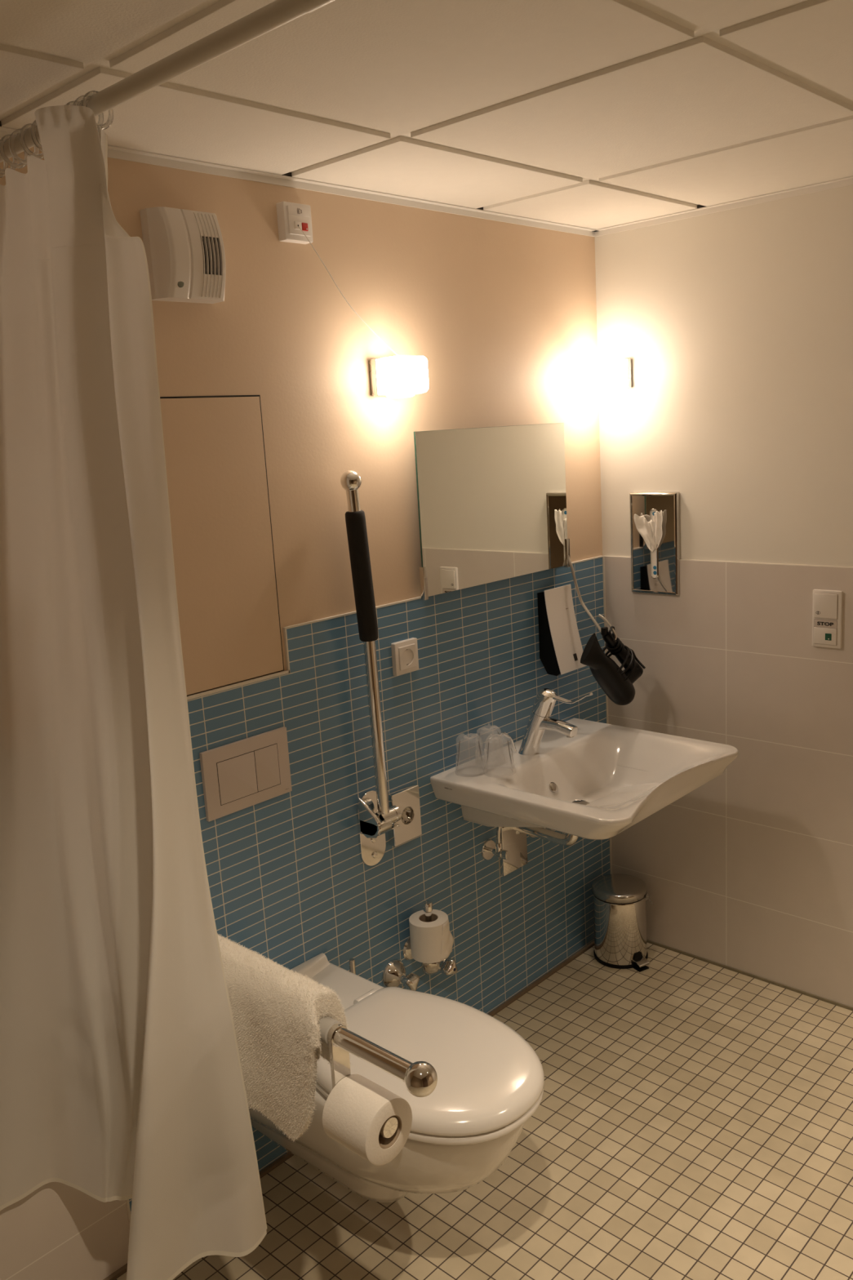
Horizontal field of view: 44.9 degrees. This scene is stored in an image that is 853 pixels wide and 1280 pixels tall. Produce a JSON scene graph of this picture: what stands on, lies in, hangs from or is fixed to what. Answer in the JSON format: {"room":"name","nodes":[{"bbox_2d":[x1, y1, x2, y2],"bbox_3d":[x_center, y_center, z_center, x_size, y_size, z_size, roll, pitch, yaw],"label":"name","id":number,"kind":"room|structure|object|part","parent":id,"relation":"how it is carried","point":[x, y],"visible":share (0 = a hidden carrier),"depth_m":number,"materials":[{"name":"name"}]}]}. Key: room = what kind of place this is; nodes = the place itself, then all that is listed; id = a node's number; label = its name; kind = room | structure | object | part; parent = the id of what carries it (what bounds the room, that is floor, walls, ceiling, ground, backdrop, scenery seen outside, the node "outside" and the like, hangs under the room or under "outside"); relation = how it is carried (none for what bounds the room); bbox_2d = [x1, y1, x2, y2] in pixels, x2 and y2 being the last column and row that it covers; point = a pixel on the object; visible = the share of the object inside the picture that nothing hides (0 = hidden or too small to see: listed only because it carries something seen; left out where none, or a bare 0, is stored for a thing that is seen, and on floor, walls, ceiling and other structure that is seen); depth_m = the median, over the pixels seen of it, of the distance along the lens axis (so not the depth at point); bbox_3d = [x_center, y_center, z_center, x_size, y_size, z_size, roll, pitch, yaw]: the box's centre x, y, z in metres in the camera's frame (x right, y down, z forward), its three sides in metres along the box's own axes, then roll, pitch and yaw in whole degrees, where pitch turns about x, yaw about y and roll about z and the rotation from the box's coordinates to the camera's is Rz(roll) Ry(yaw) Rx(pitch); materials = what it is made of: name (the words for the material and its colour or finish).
{"room":"accessible bathroom","nodes":[
{"label":"accessible bathroom","id":0,"kind":"room"},
{"bbox_2d":[0,141,610,1279],"bbox_3d":[-0.642,0.128,2.008,0.120,2.300,3.550,7,16,43],"label":"wall","id":1,"kind":"structure","parent":0,"point":[495,322],"depth_m":2.44,"materials":[{"name":"beige paint"}]},
{"bbox_3d":[-1.171,0.868,1.455,0.006,1.134,1.573,7,16,43],"label":"tile panel","id":2,"kind":"part","parent":1,"relation":"part of","materials":[{"name":"white tile"}]},
{"bbox_2d":[126,1199,130,1224],"bbox_3d":[-0.634,0.723,2.013,0.008,1.134,0.005,7,16,43],"label":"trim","id":3,"kind":"structure","parent":1,"relation":"attached to","point":[127,1200],"depth_m":2.10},
{"bbox_2d":[0,0,335,162],"bbox_3d":[0.197,-0.665,0.834,2.556,0.064,0.064,7,16,43],"label":"curtain rod","id":4,"kind":"object","parent":1,"relation":"attached to","point":[278,13],"visible":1,"depth_m":1.27,"materials":[{"name":"white metal"}]},
{"bbox_2d":[0,159,8,177],"bbox_3d":[-0.699,-0.772,1.666,0.011,0.050,0.048,7,16,43],"label":"curtain ring","id":5,"kind":"object","parent":4,"relation":"hanging from","point":[6,159],"visible":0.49,"depth_m":1.68,"materials":[{"name":"clear plastic"}]},
{"bbox_2d":[0,139,17,174],"bbox_3d":[-0.675,-0.769,1.644,0.014,0.050,0.048,7,16,43],"label":"curtain ring","id":6,"kind":"object","parent":4,"relation":"hanging from","point":[11,167],"visible":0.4,"depth_m":1.66,"materials":[{"name":"clear plastic"}]},
{"bbox_2d":[0,134,29,168],"bbox_3d":[-0.646,-0.765,1.617,0.010,0.050,0.048,7,16,43],"label":"curtain ring","id":7,"kind":"object","parent":4,"relation":"hanging from","point":[3,137],"visible":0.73,"depth_m":1.61,"materials":[{"name":"clear plastic"}]},
{"bbox_2d":[8,128,39,164],"bbox_3d":[-0.622,-0.762,1.595,0.016,0.050,0.048,7,16,43],"label":"curtain ring","id":8,"kind":"object","parent":4,"relation":"hanging from","point":[15,135],"visible":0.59,"depth_m":1.59,"materials":[{"name":"clear plastic"}]},
{"bbox_2d":[19,123,44,159],"bbox_3d":[-0.596,-0.759,1.571,0.008,0.050,0.048,7,16,43],"label":"curtain ring","id":9,"kind":"object","parent":4,"relation":"hanging from","point":[24,126],"visible":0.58,"depth_m":1.56,"materials":[{"name":"clear plastic"}]},
{"bbox_2d":[31,120,43,152],"bbox_3d":[-0.570,-0.755,1.546,0.010,0.050,0.048,7,16,43],"label":"curtain ring","id":10,"kind":"object","parent":4,"relation":"hanging from","point":[34,122],"visible":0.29,"depth_m":1.53,"materials":[{"name":"clear plastic"}]},
{"bbox_2d":[73,95,103,128],"bbox_3d":[-0.480,-0.744,1.463,0.016,0.050,0.048,7,16,43],"label":"curtain ring","id":11,"kind":"object","parent":4,"relation":"hanging from","point":[75,101],"visible":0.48,"depth_m":1.45,"materials":[{"name":"clear plastic"}]},
{"bbox_2d":[81,90,113,129],"bbox_3d":[-0.460,-0.741,1.445,0.008,0.050,0.048,7,16,43],"label":"curtain ring","id":12,"kind":"object","parent":4,"relation":"hanging from","point":[87,93],"visible":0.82,"depth_m":1.45,"materials":[{"name":"clear plastic"}]},
{"bbox_2d":[0,105,266,1279],"bbox_3d":[-0.578,0.151,1.610,0.509,1.822,0.305,5,14,37],"label":"shower curtain","id":13,"kind":"object","parent":12,"relation":"hanging from","point":[122,1077],"visible":1,"depth_m":1.64,"materials":[{"name":"white fabric"}]},
{"bbox_2d":[139,206,226,303],"bbox_3d":[-0.454,-0.730,1.961,0.070,0.160,0.144,7,16,43],"label":"ventilation fan","id":14,"kind":"object","parent":1,"relation":"attached to","point":[184,266],"visible":1,"depth_m":1.93,"materials":[{"name":"white plastic"}]},
{"bbox_2d":[160,395,284,696],"bbox_3d":[-0.501,-0.176,2.036,0.003,0.592,0.501,7,16,43],"label":"access panel","id":15,"kind":"object","parent":1,"relation":"attached to","point":[224,553],"visible":0.46,"depth_m":2.12,"materials":[{"name":"beige paint"}]},
{"bbox_2d":[186,626,290,700],"bbox_3d":[-0.483,0.070,2.086,0.007,0.102,0.520,7,16,43],"label":"trim","id":16,"kind":"structure","parent":1,"relation":"attached to","point":[287,671],"depth_m":2.21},
{"bbox_2d":[199,726,292,821],"bbox_3d":[-0.384,0.285,2.214,0.012,0.148,0.224,7,16,43],"label":"flush plate","id":17,"kind":"object","parent":1,"relation":"attached to","point":[240,775],"visible":1,"depth_m":2.20,"materials":[{"name":"beige plastic"}]},
{"bbox_2d":[275,201,409,356],"bbox_3d":[-0.177,-0.779,2.259,0.310,0.311,0.040,-12,15,-38],"label":"switch","id":18,"kind":"object","parent":1,"relation":"attached to","point":[294,220],"visible":1,"depth_m":2.15,"materials":[{"name":"white plastic"}]},
{"bbox_3d":[-0.276,-0.875,2.167,0.023,0.075,0.075,7,16,43],"label":"frame","id":19,"kind":"part","parent":18,"relation":"part of","materials":[{"name":"white plastic"}]},
{"bbox_3d":[-0.268,-0.864,2.153,0.003,0.016,0.018,7,16,43],"label":"pull plate","id":20,"kind":"part","parent":18,"relation":"part of","materials":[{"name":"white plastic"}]},
{"bbox_2d":[102,940,594,1279],"bbox_3d":[-0.530,1.256,2.190,0.013,0.008,3.345,7,16,43],"label":"baseboard","id":21,"kind":"structure","parent":1,"relation":"attached to","point":[122,1269],"depth_m":2.98,"materials":[{"name":"tile"}]},
{"bbox_3d":[-0.033,0.511,2.634,0.006,1.231,1.774,7,16,43],"label":"tile panel","id":22,"kind":"part","parent":1,"relation":"part of","materials":[{"name":"blue tile"}]},
{"bbox_2d":[340,470,401,866],"bbox_3d":[-0.135,0.086,2.404,0.080,0.956,0.094,7,16,43],"label":"grab rail","id":23,"kind":"object","parent":1,"relation":"attached to","point":[375,817],"visible":1,"depth_m":2.38,"materials":[{"name":"silver metal"}]},
{"bbox_3d":[-0.134,0.041,2.376,0.053,0.776,0.028,-13,15,-39],"label":"rail","id":24,"kind":"part","parent":23,"relation":"part of","materials":[{"name":"silver metal"}]},
{"bbox_3d":[-0.135,0.457,2.507,0.010,0.190,0.083,7,16,43],"label":"plate","id":25,"kind":"part","parent":23,"relation":"part of","materials":[{"name":"silver metal"}]},
{"bbox_2d":[317,1016,437,1137],"bbox_3d":[-0.298,0.623,1.735,0.848,0.190,0.084,7,16,43],"label":"grab rail","id":26,"kind":"object","parent":1,"relation":"attached to","point":[420,1077],"visible":0.46,"depth_m":1.52,"materials":[{"name":"silver metal"}]},
{"bbox_2d":[217,933,352,1141],"bbox_3d":[-0.306,0.648,1.752,0.477,0.266,0.095,7,16,43],"label":"bath towel","id":27,"kind":"object","parent":26,"relation":"on","point":[277,1011],"visible":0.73,"depth_m":1.63,"materials":[{"name":"fabric"}]},
{"bbox_2d":[322,1073,412,1165],"bbox_3d":[-0.090,0.725,1.564,0.098,0.099,0.099,7,16,43],"label":"toilet roll","id":28,"kind":"object","parent":26,"relation":"on","point":[355,1111],"visible":1,"depth_m":1.54,"materials":[{"name":"paper"}]},
{"bbox_3d":[-0.292,0.583,1.719,0.757,0.028,0.028,7,16,43],"label":"rail","id":29,"kind":"part","parent":26,"relation":"part of","materials":[{"name":"silver metal"}]},
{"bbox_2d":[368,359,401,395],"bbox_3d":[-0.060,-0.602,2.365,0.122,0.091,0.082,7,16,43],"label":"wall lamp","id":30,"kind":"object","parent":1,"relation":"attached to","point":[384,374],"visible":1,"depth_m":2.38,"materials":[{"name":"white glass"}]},
{"bbox_2d":[248,952,544,1202],"bbox_3d":[-0.083,0.955,2.102,0.732,0.383,0.367,7,16,43],"label":"toilet","id":31,"kind":"object","parent":1,"relation":"attached to","point":[491,1080],"visible":0.59,"depth_m":1.93,"materials":[{"name":"white ceramic"}]},
{"bbox_3d":[-0.088,0.986,2.115,0.703,0.318,0.355,7,16,43],"label":"bowl","id":32,"kind":"part","parent":31,"relation":"part of","materials":[{"name":"white ceramic"}]},
{"bbox_3d":[-0.001,0.827,1.990,0.481,0.018,0.363,7,16,43],"label":"seat","id":33,"kind":"part","parent":31,"relation":"part of","materials":[{"name":"plastic"}]},
{"bbox_3d":[-0.002,0.798,1.984,0.485,0.039,0.367,7,16,43],"label":"lid","id":34,"kind":"part","parent":31,"relation":"part of","materials":[{"name":"plastic"}]},
{"bbox_2d":[381,958,419,991],"bbox_3d":[-0.057,0.852,2.591,0.082,0.080,0.080,7,16,43],"label":"valve","id":35,"kind":"object","parent":1,"relation":"attached to","point":[393,975],"visible":0.84,"depth_m":2.59,"materials":[{"name":"silver metal"}]},
{"bbox_3d":[-0.040,0.858,2.577,0.037,0.041,0.044,7,16,43],"label":"handle","id":36,"kind":"part","parent":35,"relation":"part of","materials":[{"name":"silver metal"}]},
{"bbox_2d":[387,783,422,846],"bbox_3d":[-0.057,0.436,2.578,0.026,0.133,0.097,7,16,43],"label":"dispenser","id":37,"kind":"object","parent":1,"relation":"attached to","point":[406,798],"visible":0.92,"depth_m":2.57,"materials":[{"name":"silver metal"}]},
{"bbox_2d":[391,637,418,675],"bbox_3d":[-0.052,0.041,2.534,0.019,0.081,0.080,7,16,43],"label":"wall socket","id":38,"kind":"object","parent":1,"relation":"attached to","point":[405,660],"visible":1,"depth_m":2.52,"materials":[{"name":"white plastic"}]},
{"bbox_2d":[402,900,432,959],"bbox_3d":[-0.012,0.742,2.620,0.090,0.174,0.064,7,16,43],"label":"holder","id":39,"kind":"object","parent":1,"relation":"attached to","point":[427,904],"visible":0.31,"depth_m":2.60,"materials":[{"name":"silver metal"}]},
{"bbox_2d":[408,909,453,963],"bbox_3d":[0.009,0.749,2.612,0.102,0.100,0.100,7,16,43],"label":"toilet roll","id":40,"kind":"object","parent":39,"relation":"on","point":[431,942],"visible":0.98,"depth_m":2.58,"materials":[{"name":"paper"}]},
{"bbox_2d":[421,957,457,975],"bbox_3d":[0.043,0.849,2.698,0.083,0.080,0.080,7,16,43],"label":"valve","id":41,"kind":"object","parent":1,"relation":"attached to","point":[447,966],"visible":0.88,"depth_m":2.68,"materials":[{"name":"silver metal"}]},
{"bbox_3d":[0.042,0.849,2.699,0.022,0.020,0.020,7,16,43],"label":"stem","id":42,"kind":"part","parent":41,"relation":"part of","materials":[{"name":"silver metal"}]},
{"bbox_3d":[0.058,0.850,2.681,0.037,0.043,0.043,7,16,43],"label":"handle","id":43,"kind":"part","parent":41,"relation":"part of","materials":[{"name":"silver metal"}]},
{"bbox_2d":[286,555,603,629],"bbox_3d":[0.113,-0.140,2.700,0.007,0.004,1.242,7,16,43],"label":"trim","id":44,"kind":"structure","parent":1,"relation":"attached to","point":[598,557],"depth_m":2.40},
{"bbox_2d":[480,826,509,860],"bbox_3d":[0.192,0.531,2.824,0.071,0.166,0.058,7,16,43],"label":"angle valve","id":45,"kind":"object","parent":1,"relation":"attached to","point":[489,848],"visible":0.79,"depth_m":2.83,"materials":[{"name":"silver metal"}]},
{"bbox_3d":[0.215,0.586,2.816,0.017,0.025,0.015,7,16,43],"label":"handle","id":46,"kind":"part","parent":45,"relation":"part of","materials":[{"name":"silver metal"}]},
{"bbox_2d":[413,422,617,639],"bbox_3d":[0.241,-0.245,2.689,0.189,0.614,0.618,7,16,43],"label":"wall mirror","id":47,"kind":"object","parent":1,"relation":"attached to","point":[492,500],"visible":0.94,"depth_m":2.68,"materials":[{"name":"clear glass"}]},
{"bbox_2d":[414,422,567,596],"bbox_3d":[0.190,-0.355,2.707,0.001,0.399,0.603,7,16,43],"label":"mirror glass","id":48,"kind":"object","parent":47,"relation":"attached to","point":[492,500],"depth_m":2.68,"materials":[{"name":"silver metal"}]},
{"bbox_3d":[0.466,-0.131,2.927,0.161,0.271,0.017,7,16,43],"label":"tilt lever","id":49,"kind":"part","parent":47,"relation":"part of","materials":[{"name":"silver metal"}]},
{"bbox_2d":[499,826,578,875],"bbox_3d":[0.326,0.557,2.846,0.243,0.220,0.110,7,16,43],"label":"trap","id":50,"kind":"object","parent":1,"relation":"attached to","point":[513,839],"visible":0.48,"depth_m":2.90,"materials":[{"name":"silver metal"}]},
{"bbox_3d":[0.245,0.575,2.929,0.016,0.162,0.110,7,16,43],"label":"wall plate","id":51,"kind":"part","parent":50,"relation":"part of","materials":[{"name":"silver metal"}]},
{"bbox_2d":[537,584,586,675],"bbox_3d":[0.385,-0.029,2.946,0.084,0.244,0.124,7,16,43],"label":"holder","id":52,"kind":"object","parent":1,"relation":"attached to","point":[561,650],"visible":0.94,"depth_m":2.93,"materials":[{"name":"white plastic"}]},
{"bbox_2d":[430,717,738,839],"bbox_3d":[0.440,0.397,2.705,0.566,0.159,0.644,7,16,43],"label":"washbasin","id":53,"kind":"object","parent":1,"relation":"attached to","point":[597,783],"visible":0.98,"depth_m":2.72,"materials":[{"name":"white ceramic"}]},
{"bbox_2d":[455,733,485,773],"bbox_3d":[0.112,0.291,2.663,0.084,0.102,0.084,7,16,43],"label":"cup","id":54,"kind":"object","parent":53,"relation":"on","point":[477,735],"visible":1,"depth_m":2.67,"materials":[{"name":"clear glass"}]},
{"bbox_2d":[475,724,505,764],"bbox_3d":[0.166,0.274,2.729,0.084,0.104,0.082,7,16,43],"label":"cup","id":55,"kind":"object","parent":53,"relation":"on","point":[496,726],"visible":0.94,"depth_m":2.74,"materials":[{"name":"clear glass"}]},
{"bbox_2d":[484,733,515,774],"bbox_3d":[0.185,0.289,2.645,0.083,0.106,0.084,7,16,43],"label":"cup","id":56,"kind":"object","parent":53,"relation":"on","point":[488,738],"visible":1,"depth_m":2.65,"materials":[{"name":"clear glass"}]},
{"bbox_2d":[502,688,592,755],"bbox_3d":[0.332,0.216,2.741,0.262,0.194,0.078,4,13,31],"label":"mixer tap","id":57,"kind":"object","parent":53,"relation":"on","point":[540,721],"visible":0.96,"depth_m":2.73,"materials":[{"name":"silver metal"}]},
{"bbox_3d":[0.224,0.275,2.795,0.039,0.061,0.010,-8,12,-22],"label":"drain rod","id":58,"kind":"part","parent":57,"relation":"part of","materials":[{"name":"silver metal"}]},
{"bbox_3d":[0.340,0.228,2.728,0.128,0.037,0.036,7,16,43],"label":"spout","id":59,"kind":"part","parent":57,"relation":"part of","materials":[{"name":"silver metal"}]},
{"bbox_3d":[0.368,0.145,2.680,0.148,0.037,0.020,7,16,43],"label":"lever","id":60,"kind":"part","parent":57,"relation":"part of","materials":[{"name":"silver metal"}]},
{"bbox_2d":[602,556,612,874],"bbox_3d":[0.573,0.348,3.260,0.007,1.231,0.007,7,16,43],"label":"trim","id":61,"kind":"structure","parent":1,"relation":"attached to","point":[603,566],"depth_m":3.19,"materials":[{"name":"white"}]},
{"bbox_2d":[580,626,645,705],"bbox_3d":[0.523,0.078,2.923,0.094,0.247,0.291,7,16,43],"label":"hair dryer","id":62,"kind":"object","parent":1,"relation":"attached to","point":[615,682],"visible":1,"depth_m":2.90,"materials":[{"name":"black plastic"}]},
{"bbox_3d":[0.559,0.056,2.961,0.051,0.195,0.181,7,16,43],"label":"handle","id":63,"kind":"part","parent":62,"relation":"part of","materials":[{"name":"black plastic"}]},
{"bbox_3d":[0.549,0.037,2.946,0.094,0.172,0.183,7,16,43],"label":"power cord","id":64,"kind":"part","parent":62,"relation":"part of","materials":[{"name":"black rubber"}]},
{"bbox_2d":[0,0,852,236],"bbox_3d":[0.272,-0.765,0.898,2.750,0.076,3.550,7,16,43],"label":"ceiling","id":65,"kind":"structure","parent":0,"point":[586,117],"depth_m":1.69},
{"bbox_3d":[0.274,-0.736,0.908,2.556,0.016,3.356,7,16,43],"label":"edge trim","id":66,"kind":"part","parent":65,"relation":"part of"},
{"bbox_2d":[114,942,852,1279],"bbox_3d":[0.403,1.427,1.342,2.750,0.100,3.550,7,16,43],"label":"floor","id":67,"kind":"structure","parent":0,"point":[693,1120],"depth_m":2.31,"materials":[{"name":"tile"}]},
{"bbox_2d":[349,958,355,973],"bbox_3d":[-0.158,0.961,2.478,0.084,0.428,0.084,7,16,43],"label":"toilet brush","id":68,"kind":"object","parent":67,"relation":"on","point":[352,962],"visible":0.16,"depth_m":2.43,"materials":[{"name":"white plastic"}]},
{"bbox_2d":[591,874,651,972],"bbox_3d":[0.607,0.865,3.191,0.184,0.243,0.166,2,12,24],"label":"pedal bin","id":69,"kind":"object","parent":67,"relation":"on","point":[620,900],"visible":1,"depth_m":3.13,"materials":[{"name":"silver metal"}]},
{"bbox_3d":[0.593,0.760,3.173,0.166,0.029,0.166,7,16,43],"label":"lid","id":70,"kind":"part","parent":69,"relation":"part of","materials":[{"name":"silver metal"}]},
{"bbox_2d":[594,184,852,1007],"bbox_3d":[1.514,-0.067,2.334,2.750,2.300,0.120,7,16,43],"label":"wall","id":71,"kind":"structure","parent":0,"point":[735,326],"depth_m":2.85,"materials":[{"name":"white tile"}]},
{"bbox_2d":[604,358,632,390],"bbox_3d":[0.522,-0.754,2.946,0.082,0.091,0.122,7,16,43],"label":"wall lamp","id":72,"kind":"object","parent":71,"relation":"attached to","point":[618,373],"visible":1,"depth_m":2.97,"materials":[{"name":"white glass"}]},
{"bbox_2d":[629,491,680,595],"bbox_3d":[0.664,-0.281,3.005,0.157,0.297,0.020,7,16,43],"label":"dispenser","id":73,"kind":"object","parent":71,"relation":"attached to","point":[656,572],"visible":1,"depth_m":2.99,"materials":[{"name":"silver metal"}]},
{"bbox_2d":[634,510,662,552],"bbox_3d":[0.646,-0.314,2.991,0.091,0.124,0.021,7,16,43],"label":"tissue","id":74,"kind":"object","parent":73,"relation":"in","point":[653,534],"visible":1,"depth_m":2.99,"materials":[{"name":"paper"}]},
{"bbox_2d":[603,555,852,567],"bbox_3d":[1.471,-0.136,2.278,2.550,0.002,0.006,7,16,43],"label":"trim","id":75,"kind":"structure","parent":71,"relation":"attached to","point":[603,556],"depth_m":2.81,"materials":[{"name":"white"}]},
{"bbox_3d":[1.507,0.467,2.400,2.550,1.231,0.006,7,16,43],"label":"tile panel","id":76,"kind":"part","parent":71,"relation":"part of","materials":[{"name":"white tile"}]},
{"bbox_2d":[646,938,852,1010],"bbox_3d":[1.544,1.066,2.514,2.538,0.008,0.008,7,16,43],"label":"baseboard","id":77,"kind":"structure","parent":71,"relation":"attached to","point":[738,971],"depth_m":3.05,"materials":[{"name":"tile"}]},
{"bbox_2d":[812,589,843,648],"bbox_3d":[1.046,-0.055,2.694,0.076,0.151,0.017,7,16,43],"label":"wall switch","id":78,"kind":"object","parent":71,"relation":"attached to","point":[828,605],"visible":1,"depth_m":2.69,"materials":[{"name":"white plastic"}]}
]}

